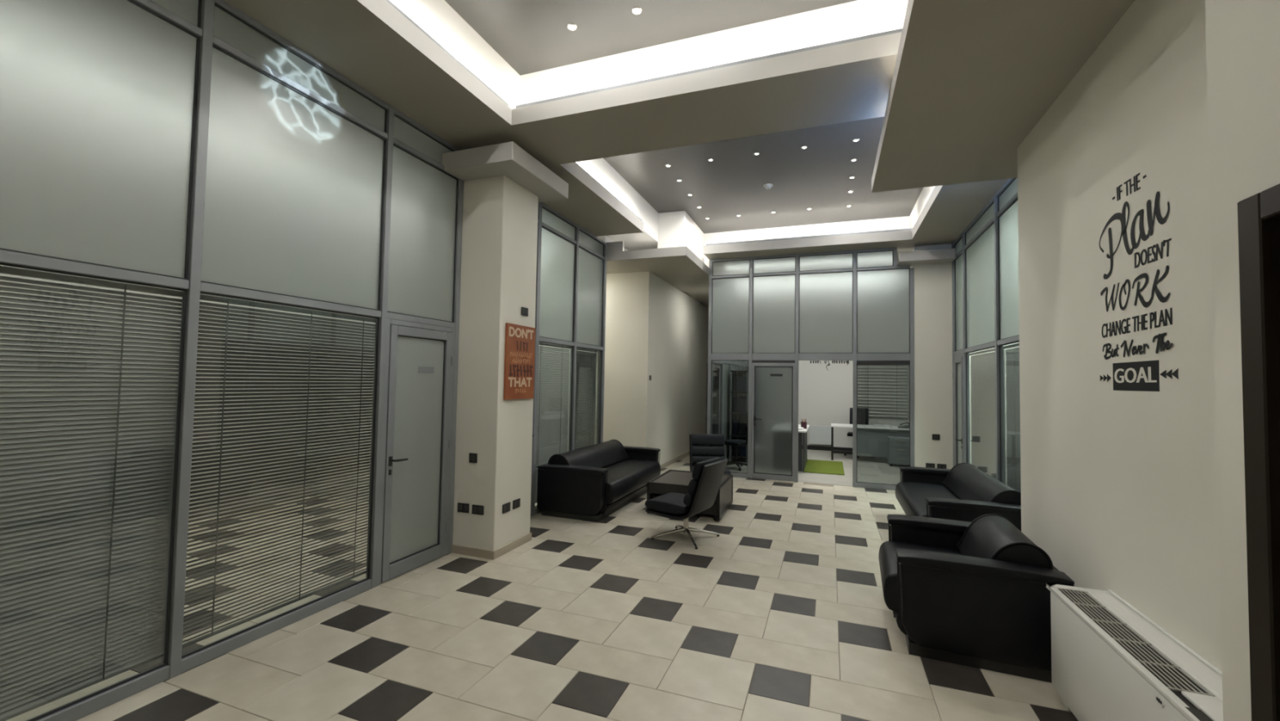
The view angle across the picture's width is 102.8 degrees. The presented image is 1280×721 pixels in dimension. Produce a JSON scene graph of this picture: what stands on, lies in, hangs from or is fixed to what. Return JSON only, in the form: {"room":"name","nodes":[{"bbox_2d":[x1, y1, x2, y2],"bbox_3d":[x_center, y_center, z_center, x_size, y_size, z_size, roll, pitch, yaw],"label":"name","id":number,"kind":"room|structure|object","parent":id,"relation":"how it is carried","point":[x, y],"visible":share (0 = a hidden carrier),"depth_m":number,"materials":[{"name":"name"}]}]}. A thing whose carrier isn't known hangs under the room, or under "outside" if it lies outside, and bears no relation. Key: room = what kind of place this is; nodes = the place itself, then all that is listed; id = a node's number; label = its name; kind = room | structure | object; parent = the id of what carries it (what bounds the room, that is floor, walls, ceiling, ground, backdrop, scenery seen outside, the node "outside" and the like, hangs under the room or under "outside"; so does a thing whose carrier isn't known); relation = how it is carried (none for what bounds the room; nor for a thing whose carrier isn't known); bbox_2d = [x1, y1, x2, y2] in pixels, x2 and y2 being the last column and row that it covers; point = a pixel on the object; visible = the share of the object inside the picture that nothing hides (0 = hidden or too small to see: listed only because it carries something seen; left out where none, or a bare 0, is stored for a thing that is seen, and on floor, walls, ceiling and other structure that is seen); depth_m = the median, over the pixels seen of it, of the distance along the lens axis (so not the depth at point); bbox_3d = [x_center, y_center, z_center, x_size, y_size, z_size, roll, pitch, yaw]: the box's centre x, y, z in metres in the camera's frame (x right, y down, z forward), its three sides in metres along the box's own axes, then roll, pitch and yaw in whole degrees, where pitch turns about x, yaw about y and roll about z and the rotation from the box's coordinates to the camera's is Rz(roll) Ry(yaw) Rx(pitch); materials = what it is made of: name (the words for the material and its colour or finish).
{"room":"office lobby","nodes":[
{"label":"office lobby","id":0,"kind":"room"},
{"bbox_2d":[0,265,375,519],"bbox_3d":[-3.677,-0.239,4.364,3.250,3.900,8.800,0,-2,20],"label":"wall","id":1,"kind":"structure","parent":0,"point":[1,274],"depth_m":5.96,"materials":[{"name":"grey"}]},
{"bbox_2d":[0,0,607,720],"bbox_3d":[-2.096,-0.149,3.773,0.086,3.730,8.800,0,-2,20],"label":"wall","id":2,"kind":"structure","parent":0,"point":[191,147],"depth_m":2.94,"materials":[{"name":"grey metal"}]},
{"bbox_2d":[0,265,182,720],"bbox_3d":[-2.739,0.571,2.171,0.028,1.948,1.272,0,-2,20],"label":"blind","id":3,"kind":"object","parent":2,"relation":"attached to","point":[84,568],"visible":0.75,"depth_m":2.42,"materials":[{"name":"grey"}]},
{"bbox_2d":[182,293,375,648],"bbox_3d":[-2.295,0.624,3.366,0.028,1.948,1.256,0,-2,20],"label":"blind","id":4,"kind":"object","parent":2,"relation":"attached to","point":[204,297],"visible":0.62,"depth_m":3.27,"materials":[{"name":"grey"}]},
{"bbox_2d":[377,318,454,585],"bbox_3d":[-1.853,0.714,4.311,0.132,2.055,0.780,0,-2,20],"label":"door","id":5,"kind":"structure","parent":2,"relation":"in","point":[415,507],"depth_m":4.29,"materials":[{"name":"grey metal"}]},
{"bbox_2d":[530,344,535,512],"bbox_3d":[-1.378,0.774,5.649,0.132,2.055,0.750,0,-2,20],"label":"door","id":6,"kind":"structure","parent":2,"relation":"in","point":[535,344],"depth_m":5.99,"materials":[{"name":"grey metal"}]},
{"bbox_2d":[534,342,570,502],"bbox_3d":[-1.143,0.765,6.523,0.028,1.948,0.970,0,-2,20],"label":"blind","id":7,"kind":"object","parent":2,"relation":"attached to","point":[552,437],"visible":0.44,"depth_m":6.56,"materials":[{"name":"grey"}]},
{"bbox_2d":[568,347,597,449],"bbox_3d":[-0.822,0.803,7.387,0.028,1.948,0.845,0,-2,20],"label":"blind","id":8,"kind":"object","parent":2,"relation":"attached to","point":[582,389],"visible":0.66,"depth_m":7.46,"materials":[{"name":"grey metal"}]},
{"bbox_2d":[5,448,1078,720],"bbox_3d":[0.999,1.910,5.841,12.800,0.122,15.800,0,-2,20],"label":"floor","id":9,"kind":"structure","parent":0,"point":[783,614],"depth_m":3.23,"materials":[{"name":"beige tile"}]},
{"bbox_2d":[441,141,568,559],"bbox_3d":[-1.319,-0.093,4.875,0.815,3.730,0.990,0,-2,20],"label":"column","id":10,"kind":"structure","parent":9,"relation":"on","point":[504,185],"depth_m":4.70,"materials":[{"name":"paint"}]},
{"bbox_2d":[457,502,469,512],"bbox_3d":[-1.612,1.343,4.662,0.125,0.082,0.014,0,-2,20],"label":"wall socket","id":11,"kind":"object","parent":10,"relation":"attached to","point":[462,507],"visible":1,"depth_m":4.66,"materials":[{"name":"black plastic"}]},
{"bbox_2d":[469,453,477,462],"bbox_3d":[-1.518,0.886,4.647,0.085,0.085,0.014,0,-2,20],"label":"light switch","id":12,"kind":"object","parent":10,"relation":"attached to","point":[473,456],"visible":1,"depth_m":4.64,"materials":[{"name":"black plastic"}]},
{"bbox_2d":[471,504,484,515],"bbox_3d":[-1.462,1.345,4.606,0.125,0.082,0.014,0,-2,20],"label":"wall socket","id":13,"kind":"object","parent":10,"relation":"attached to","point":[476,509],"visible":1,"depth_m":4.60,"materials":[{"name":"black plastic"}]},
{"bbox_2d":[502,502,510,513],"bbox_3d":[-1.228,1.355,4.705,0.014,0.082,0.115,0,-2,20],"label":"wall socket","id":14,"kind":"object","parent":10,"relation":"attached to","point":[505,507],"visible":1,"depth_m":4.69,"materials":[{"name":"black plastic"}]},
{"bbox_2d":[512,497,519,509],"bbox_3d":[-1.172,1.360,4.857,0.014,0.082,0.115,0,-2,20],"label":"wall socket","id":15,"kind":"object","parent":10,"relation":"attached to","point":[516,503],"visible":1,"depth_m":4.84,"materials":[{"name":"black plastic"}]},
{"bbox_2d":[503,322,535,399],"bbox_3d":[-1.146,0.016,4.897,0.023,0.704,0.480,0,-2,20],"label":"sign board","id":16,"kind":"object","parent":10,"relation":"attached to","point":[520,340],"visible":1,"depth_m":4.87,"materials":[{"name":"orange"}]},
{"bbox_2d":[520,306,528,315],"bbox_3d":[-1.120,-0.476,4.979,0.014,0.080,0.110,0,-2,20],"label":"light switch","id":17,"kind":"object","parent":10,"relation":"attached to","point":[524,310],"visible":1,"depth_m":4.97,"materials":[{"name":"black plastic"}]},
{"bbox_2d":[537,439,660,521],"bbox_3d":[-0.431,1.513,6.839,0.932,0.702,2.092,0,-2,20],"label":"sofa","id":18,"kind":"object","parent":9,"relation":"on","point":[593,482],"visible":0.95,"depth_m":6.01,"materials":[{"name":"black leather"}]},
{"bbox_2d":[644,457,728,549],"bbox_3d":[0.473,1.410,5.270,0.708,0.820,0.530,0,-3,33],"label":"swivel chair","id":19,"kind":"object","parent":9,"relation":"on","point":[707,474],"visible":1,"depth_m":5.11,"materials":[{"name":"black leather"}]},
{"bbox_2d":[683,493,695,506],"bbox_3d":[0.592,1.373,5.193,0.093,0.123,0.486,0,-3,33],"label":"cushion","id":20,"kind":"object","parent":19,"relation":"on","point":[688,500],"depth_m":4.99,"materials":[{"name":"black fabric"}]},
{"bbox_2d":[687,479,699,494],"bbox_3d":[0.632,1.244,5.174,0.099,0.152,0.486,0,-3,33],"label":"cushion","id":21,"kind":"object","parent":19,"relation":"on","point":[692,487],"depth_m":4.97,"materials":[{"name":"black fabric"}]},
{"bbox_2d":[692,457,720,479],"bbox_3d":[0.676,1.087,5.152,0.101,0.176,0.486,0,-3,33],"label":"cushion","id":22,"kind":"object","parent":19,"relation":"on","point":[697,471],"depth_m":4.97,"materials":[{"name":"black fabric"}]},
{"bbox_2d":[646,469,733,520],"bbox_3d":[0.655,1.676,6.449,0.882,0.385,0.950,0,-2,19],"label":"coffee table","id":23,"kind":"object","parent":9,"relation":"on","point":[672,480],"visible":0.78,"depth_m":6.15,"materials":[{"name":"brown wood"}]},
{"bbox_2d":[688,433,730,474],"bbox_3d":[1.004,1.499,7.368,0.530,0.820,0.708,1,-2,-1],"label":"swivel chair","id":24,"kind":"object","parent":9,"relation":"on","point":[702,446],"visible":0.57,"depth_m":7.55,"materials":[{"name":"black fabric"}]},
{"bbox_2d":[691,433,724,445],"bbox_3d":[1.007,1.187,7.617,0.486,0.176,0.101,1,-2,-1],"label":"cushion","id":25,"kind":"object","parent":24,"relation":"on","point":[697,439],"depth_m":7.58,"materials":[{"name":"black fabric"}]},
{"bbox_2d":[691,445,724,456],"bbox_3d":[1.005,1.341,7.562,0.486,0.152,0.099,1,-2,-1],"label":"cushion","id":26,"kind":"object","parent":24,"relation":"on","point":[696,451],"depth_m":7.52,"materials":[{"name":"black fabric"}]},
{"bbox_2d":[691,455,724,464],"bbox_3d":[1.003,1.469,7.512,0.486,0.123,0.093,1,-2,-1],"label":"cushion","id":27,"kind":"object","parent":24,"relation":"on","point":[695,459],"depth_m":7.48,"materials":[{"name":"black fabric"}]},
{"bbox_2d":[724,412,747,471],"bbox_3d":[1.778,1.475,9.531,0.608,1.056,0.597,3,-3,-40],"label":"office chair","id":28,"kind":"object","parent":9,"relation":"on","point":[742,426],"visible":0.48,"depth_m":9.31,"materials":[{"name":"black plastic"}]},
{"bbox_2d":[728,369,752,462],"bbox_3d":[2.374,1.161,11.290,0.382,1.840,2.280,0,-2,20],"label":"storage rack","id":29,"kind":"object","parent":9,"relation":"on","point":[733,415],"visible":0.41,"depth_m":10.30,"materials":[{"name":"grey metal"}]},
{"bbox_2d":[729,411,740,414],"bbox_3d":[2.376,1.116,11.291,0.380,0.030,2.280,0,-2,20],"label":"shelf","id":30,"kind":"object","parent":29,"relation":"attached to","point":[731,412],"depth_m":10.28,"materials":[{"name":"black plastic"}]},
{"bbox_2d":[728,433,746,437],"bbox_3d":[2.368,1.565,11.274,0.380,0.030,2.280,0,-2,20],"label":"shelf","id":31,"kind":"object","parent":29,"relation":"attached to","point":[731,435],"depth_m":10.24,"materials":[{"name":"black plastic"}]},
{"bbox_2d":[728,453,747,458],"bbox_3d":[2.360,1.985,11.258,0.380,0.030,2.280,0,-2,20],"label":"shelf","id":32,"kind":"object","parent":29,"relation":"attached to","point":[731,455],"depth_m":10.22,"materials":[{"name":"black plastic"}]},
{"bbox_2d":[730,370,746,373],"bbox_3d":[2.391,0.267,11.323,0.380,0.030,2.280,0,-2,20],"label":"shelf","id":33,"kind":"object","parent":29,"relation":"attached to","point":[731,371],"depth_m":10.31,"materials":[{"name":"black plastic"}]},
{"bbox_2d":[733,438,746,456],"bbox_3d":[2.108,1.788,10.560,0.272,0.300,0.520,0,-2,20],"label":"box","id":34,"kind":"object","parent":29,"relation":"on","point":[741,451],"visible":0.3,"depth_m":10.31,"materials":[{"name":"blue"}]},
{"bbox_2d":[733,417,746,435],"bbox_3d":[2.116,1.368,10.576,0.272,0.300,0.520,0,-2,20],"label":"box","id":35,"kind":"object","parent":29,"relation":"on","point":[735,421],"visible":0.27,"depth_m":10.36,"materials":[{"name":"blue"}]},
{"bbox_2d":[731,391,747,393],"bbox_3d":[2.383,0.686,11.307,0.380,0.030,2.280,0,-2,20],"label":"shelf","id":36,"kind":"object","parent":29,"relation":"attached to","point":[732,392],"depth_m":10.27,"materials":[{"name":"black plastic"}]},
{"bbox_2d":[733,396,746,412],"bbox_3d":[2.123,0.918,10.593,0.272,0.300,0.520,0,-2,20],"label":"box","id":37,"kind":"object","parent":29,"relation":"on","point":[740,402],"visible":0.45,"depth_m":10.35,"materials":[{"name":"blue"}]},
{"bbox_2d":[733,376,746,391],"bbox_3d":[2.131,0.489,10.609,0.272,0.300,0.520,0,-2,20],"label":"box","id":38,"kind":"object","parent":29,"relation":"on","point":[740,382],"visible":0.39,"depth_m":10.37,"materials":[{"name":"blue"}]},
{"bbox_2d":[798,424,809,471],"bbox_3d":[2.947,1.667,9.933,0.600,0.745,1.500,0,-2,20],"label":"desk","id":39,"kind":"object","parent":9,"relation":"on","point":[802,434],"visible":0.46,"depth_m":9.21,"materials":[{"name":"white"}]},
{"bbox_2d":[800,418,807,428],"bbox_3d":[3.088,1.192,9.635,0.112,0.187,0.112,0,-2,20],"label":"pot","id":40,"kind":"object","parent":39,"relation":"on","point":[803,424],"visible":0.91,"depth_m":9.59,"materials":[{"name":"red ceramic"}]},
{"bbox_2d":[803,459,844,475],"bbox_3d":[3.540,2.038,9.824,0.690,0.016,1.580,0,-2,20],"label":"rug","id":41,"kind":"object","parent":9,"relation":"on","point":[817,466],"visible":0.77,"depth_m":9.67,"materials":[{"name":"green carpet"}]},
{"bbox_2d":[844,407,873,457],"bbox_3d":[4.877,1.601,11.399,0.608,1.056,0.597,0,-2,25],"label":"office chair","id":42,"kind":"object","parent":9,"relation":"on","point":[862,413],"visible":0.39,"depth_m":11.58,"materials":[{"name":"black fabric"}]},
{"bbox_2d":[831,422,909,460],"bbox_3d":[4.897,1.746,10.775,1.630,0.720,0.700,0,-2,20],"label":"desk","id":43,"kind":"object","parent":9,"relation":"on","point":[872,441],"visible":0.48,"depth_m":10.51,"materials":[{"name":"white"}]},
{"bbox_2d":[872,424,890,427],"bbox_3d":[5.041,1.364,10.669,0.312,0.039,0.210,0,-2,20],"label":"pile","id":44,"kind":"object","parent":43,"relation":"on","point":[873,425],"visible":1,"depth_m":10.60,"materials":[{"name":"white paper"}]},
{"bbox_2d":[897,422,909,428],"bbox_3d":[5.411,1.319,10.475,0.220,0.129,0.180,0,-2,20],"label":"telephone","id":45,"kind":"object","parent":43,"relation":"on","point":[907,426],"visible":0.85,"depth_m":10.40,"materials":[{"name":"grey plastic"}]},
{"bbox_2d":[887,435,909,466],"bbox_3d":[5.160,1.806,10.148,0.420,0.560,0.326,0,-2,20],"label":"drawer unit","id":46,"kind":"object","parent":9,"relation":"on","point":[898,447],"visible":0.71,"depth_m":10.03,"materials":[{"name":"grey"}]},
{"bbox_2d":[897,244,955,469],"bbox_3d":[4.324,0.116,7.740,0.780,3.730,0.580,0,-2,20],"label":"column","id":47,"kind":"structure","parent":9,"relation":"on","point":[931,264],"depth_m":7.67,"materials":[{"name":"paint"}]},
{"bbox_2d":[925,462,934,467],"bbox_3d":[4.329,1.572,7.623,0.120,0.080,0.014,0,-2,20],"label":"wall socket","id":48,"kind":"object","parent":47,"relation":"attached to","point":[927,464],"visible":0.83,"depth_m":7.62,"materials":[{"name":"black plastic"}]},
{"bbox_2d":[932,434,939,439],"bbox_3d":[4.408,1.141,7.613,0.100,0.085,0.014,0,-2,20],"label":"light switch","id":49,"kind":"object","parent":47,"relation":"attached to","point":[935,437],"visible":1,"depth_m":7.61,"materials":[{"name":"black plastic"}]},
{"bbox_2d":[937,463,946,468],"bbox_3d":[4.470,1.573,7.571,0.120,0.080,0.014,0,-2,20],"label":"wall socket","id":50,"kind":"object","parent":47,"relation":"attached to","point":[939,465],"visible":0.7,"depth_m":7.57,"materials":[{"name":"black plastic"}]},
{"bbox_2d":[895,462,1021,531],"bbox_3d":[3.283,1.521,5.341,0.932,0.702,2.032,0,-2,20],"label":"sofa","id":51,"kind":"object","parent":9,"relation":"on","point":[962,492],"visible":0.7,"depth_m":5.08,"materials":[{"name":"black leather"}]},
{"bbox_2d":[878,513,1074,682],"bbox_3d":[2.117,1.426,3.404,0.932,0.702,1.082,0,-2,23],"label":"armchair","id":52,"kind":"object","parent":9,"relation":"on","point":[975,593],"visible":0.96,"depth_m":2.97,"materials":[{"name":"black leather"}]},
{"bbox_2d":[1045,582,1222,720],"bbox_3d":[2.029,1.427,2.022,0.269,0.592,1.322,0,-2,20],"label":"heating unit","id":53,"kind":"object","parent":9,"relation":"on","point":[1110,661],"visible":1,"depth_m":2.11,"materials":[{"name":"white metal"}]},
{"bbox_2d":[537,342,599,451],"bbox_3d":[-1.463,0.042,8.601,2.050,3.740,1.100,0,-2,20],"label":"wall","id":54,"kind":"structure","parent":0,"point":[597,382],"depth_m":7.89,"materials":[{"name":"paint"}]},
{"bbox_2d":[603,271,708,469],"bbox_3d":[-0.117,0.317,11.392,2.432,3.450,5.112,0,-2,20],"label":"wall","id":55,"kind":"structure","parent":0,"point":[654,328],"depth_m":8.95,"materials":[{"name":"paint"}]},
{"bbox_2d":[223,0,1134,307],"bbox_3d":[0.636,-2.109,5.835,7.100,1.040,15.200,0,-2,20],"label":"ceiling","id":56,"kind":"structure","parent":0,"point":[940,98],"depth_m":4.00,"materials":[{"name":"grey paint"}]},
{"bbox_2d":[388,0,506,102],"bbox_3d":[-1.983,-2.256,1.930,0.009,0.004,5.050,0,-2,20],"label":"light","id":57,"kind":"object","parent":56,"relation":"attached to","point":[389,2],"depth_m":3.56,"materials":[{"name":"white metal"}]},
{"bbox_2d":[567,23,577,30],"bbox_3d":[-0.529,-2.598,3.986,0.076,0.005,0.076,0,-2,20],"label":"recessed light","id":58,"kind":"object","parent":56,"relation":"in","point":[571,26],"visible":1,"depth_m":3.98,"materials":[{"name":"silver metal"}]},
{"bbox_2d":[578,164,642,220],"bbox_3d":[-0.388,-2.064,6.224,0.009,0.004,2.380,0,-2,20],"label":"light","id":59,"kind":"object","parent":56,"relation":"attached to","point":[584,171],"depth_m":6.26,"materials":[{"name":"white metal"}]},
{"bbox_2d":[631,7,641,14],"bbox_3d":[-0.023,-2.596,3.798,0.076,0.005,0.076,0,-2,20],"label":"recessed light","id":60,"kind":"object","parent":56,"relation":"in","point":[636,11],"visible":1,"depth_m":3.80,"materials":[{"name":"silver metal"}]},
{"bbox_2d":[515,27,902,106],"bbox_3d":[0.780,-2.142,3.638,3.900,0.004,0.009,0,-2,20],"label":"light","id":61,"kind":"object","parent":56,"relation":"attached to","point":[898,30],"depth_m":3.70,"materials":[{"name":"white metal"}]},
{"bbox_2d":[763,183,773,189],"bbox_3d":[1.787,-2.416,7.119,0.132,0.047,0.132,0,-2,20],"label":"smoke detector","id":62,"kind":"object","parent":56,"relation":"attached to","point":[767,186],"visible":1,"depth_m":7.09,"materials":[{"name":"white plastic"}]},
{"bbox_2d":[710,227,912,244],"bbox_3d":[2.560,-1.943,8.029,3.100,0.004,0.009,0,-2,20],"label":"light","id":63,"kind":"object","parent":56,"relation":"attached to","point":[900,229],"depth_m":7.95,"materials":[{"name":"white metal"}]},
{"bbox_2d":[652,493,716,515],"bbox_3d":[0.653,1.743,6.447,0.810,0.150,0.750,0,-2,19],"label":"cushion","id":64,"kind":"object","parent":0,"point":[713,509],"depth_m":5.99,"materials":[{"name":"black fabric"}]},
{"bbox_2d":[711,363,717,434],"bbox_3d":[2.283,0.425,13.118,0.890,3.450,0.200,0,-2,20],"label":"wall","id":65,"kind":"structure","parent":0,"point":[714,370],"depth_m":13.12,"materials":[{"name":"paint"}]},
{"bbox_2d":[717,360,748,461],"bbox_3d":[1.977,0.336,10.929,0.060,3.450,4.320,0,-2,20],"label":"wall","id":66,"kind":"structure","parent":0,"point":[727,365],"depth_m":10.32,"materials":[{"name":"grey metal"}]},
{"bbox_2d":[704,360,723,434],"bbox_3d":[1.339,1.003,9.354,0.154,1.975,0.940,0,-2,20],"label":"door","id":67,"kind":"structure","parent":66,"relation":"in","point":[719,365],"depth_m":9.70,"materials":[{"name":"grey metal"}]},
{"bbox_2d":[706,247,914,490],"bbox_3d":[2.679,0.109,8.337,3.184,3.730,0.066,0,-2,20],"label":"wall","id":68,"kind":"structure","parent":0,"point":[857,306],"depth_m":8.31,"materials":[{"name":"grey metal"}]},
{"bbox_2d":[751,363,795,481],"bbox_3d":[2.194,1.003,8.433,0.690,1.915,0.100,0,-2,20],"label":"door","id":69,"kind":"structure","parent":68,"relation":"in","point":[773,391],"depth_m":8.46,"materials":[{"name":"grey glass"}]},
{"bbox_2d":[798,360,909,450],"bbox_3d":[4.828,0.212,12.256,4.900,3.900,0.162,0,-2,20],"label":"wall","id":70,"kind":"structure","parent":0,"point":[825,397],"depth_m":12.17,"materials":[{"name":"grey paint"}]},
{"bbox_2d":[808,424,831,444],"bbox_3d":[4.326,1.781,12.245,0.515,0.446,0.100,0,-2,20],"label":"radiator","id":71,"kind":"object","parent":70,"relation":"attached to","point":[818,434],"visible":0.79,"depth_m":12.20,"materials":[{"name":"white metal"}]},
{"bbox_2d":[809,360,848,370],"bbox_3d":[4.546,0.066,12.292,0.901,0.351,0.001,0,-2,20],"label":"office lettering","id":72,"kind":"object","parent":70,"relation":"attached to","point":[847,362],"visible":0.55,"depth_m":12.27,"materials":[{"name":"black plastic"}]},
{"bbox_2d":[857,364,907,417],"bbox_3d":[5.585,0.610,11.841,1.090,1.400,0.054,0,-2,20],"label":"blind","id":73,"kind":"object","parent":70,"relation":"attached to","point":[868,366],"visible":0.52,"depth_m":11.81,"materials":[{"name":"grey metal"}]},
{"bbox_2d":[951,177,1019,484],"bbox_3d":[3.947,0.029,5.642,0.066,3.730,4.120,0,-2,20],"label":"wall","id":74,"kind":"structure","parent":0,"point":[985,265],"depth_m":5.89,"materials":[{"name":"grey glass"}]},
{"bbox_2d":[952,353,963,465],"bbox_3d":[4.494,0.937,7.218,0.132,2.055,0.580,0,-2,20],"label":"door","id":75,"kind":"structure","parent":74,"relation":"in","point":[957,375],"depth_m":7.30,"materials":[{"name":"grey metal"}]},
{"bbox_2d":[968,346,1006,484],"bbox_3d":[4.216,0.847,6.226,0.028,1.948,1.460,0,-2,20],"label":"blind","id":76,"kind":"object","parent":74,"relation":"attached to","point":[983,407],"visible":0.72,"depth_m":6.31,"materials":[{"name":"grey"}]},
{"bbox_2d":[1004,342,1021,492],"bbox_3d":[3.720,0.788,4.891,0.028,1.948,1.360,0,-2,20],"label":"blind","id":77,"kind":"object","parent":74,"relation":"attached to","point":[1013,411],"visible":0.23,"depth_m":5.32,"materials":[{"name":"grey"}]},
{"bbox_2d":[968,342,1019,484],"bbox_3d":[5.316,-0.045,5.313,2.650,3.900,4.750,0,-2,20],"label":"wall","id":78,"kind":"structure","parent":0,"point":[1017,342],"depth_m":7.73,"materials":[{"name":"grey"}]},
{"bbox_2d":[1017,0,1222,671],"bbox_3d":[2.600,0.025,2.501,0.482,3.450,2.700,0,-2,20],"label":"wall","id":79,"kind":"structure","parent":0,"point":[1119,487],"depth_m":2.46,"materials":[{"name":"paint"}]},
{"bbox_2d":[1098,173,1178,391],"bbox_3d":[2.322,-0.362,2.412,0.003,1.010,0.650,0,-2,20],"label":"wall decal","id":80,"kind":"object","parent":79,"relation":"attached to","point":[1143,375],"visible":1,"depth_m":2.36,"materials":[{"name":"black plastic"}]},
{"bbox_2d":[1204,0,1279,720],"bbox_3d":[1.279,-0.105,-0.312,0.600,3.450,3.500,0,-2,20],"label":"wall","id":81,"kind":"structure","parent":0,"point":[1242,37],"depth_m":1.36,"materials":[{"name":"paint"}]},
{"bbox_2d":[1237,183,1279,720],"bbox_3d":[1.448,0.616,0.802,0.175,2.100,0.985,0,-2,20],"label":"door","id":82,"kind":"structure","parent":81,"relation":"in","point":[1259,214],"depth_m":1.25,"materials":[{"name":"brown wood"}]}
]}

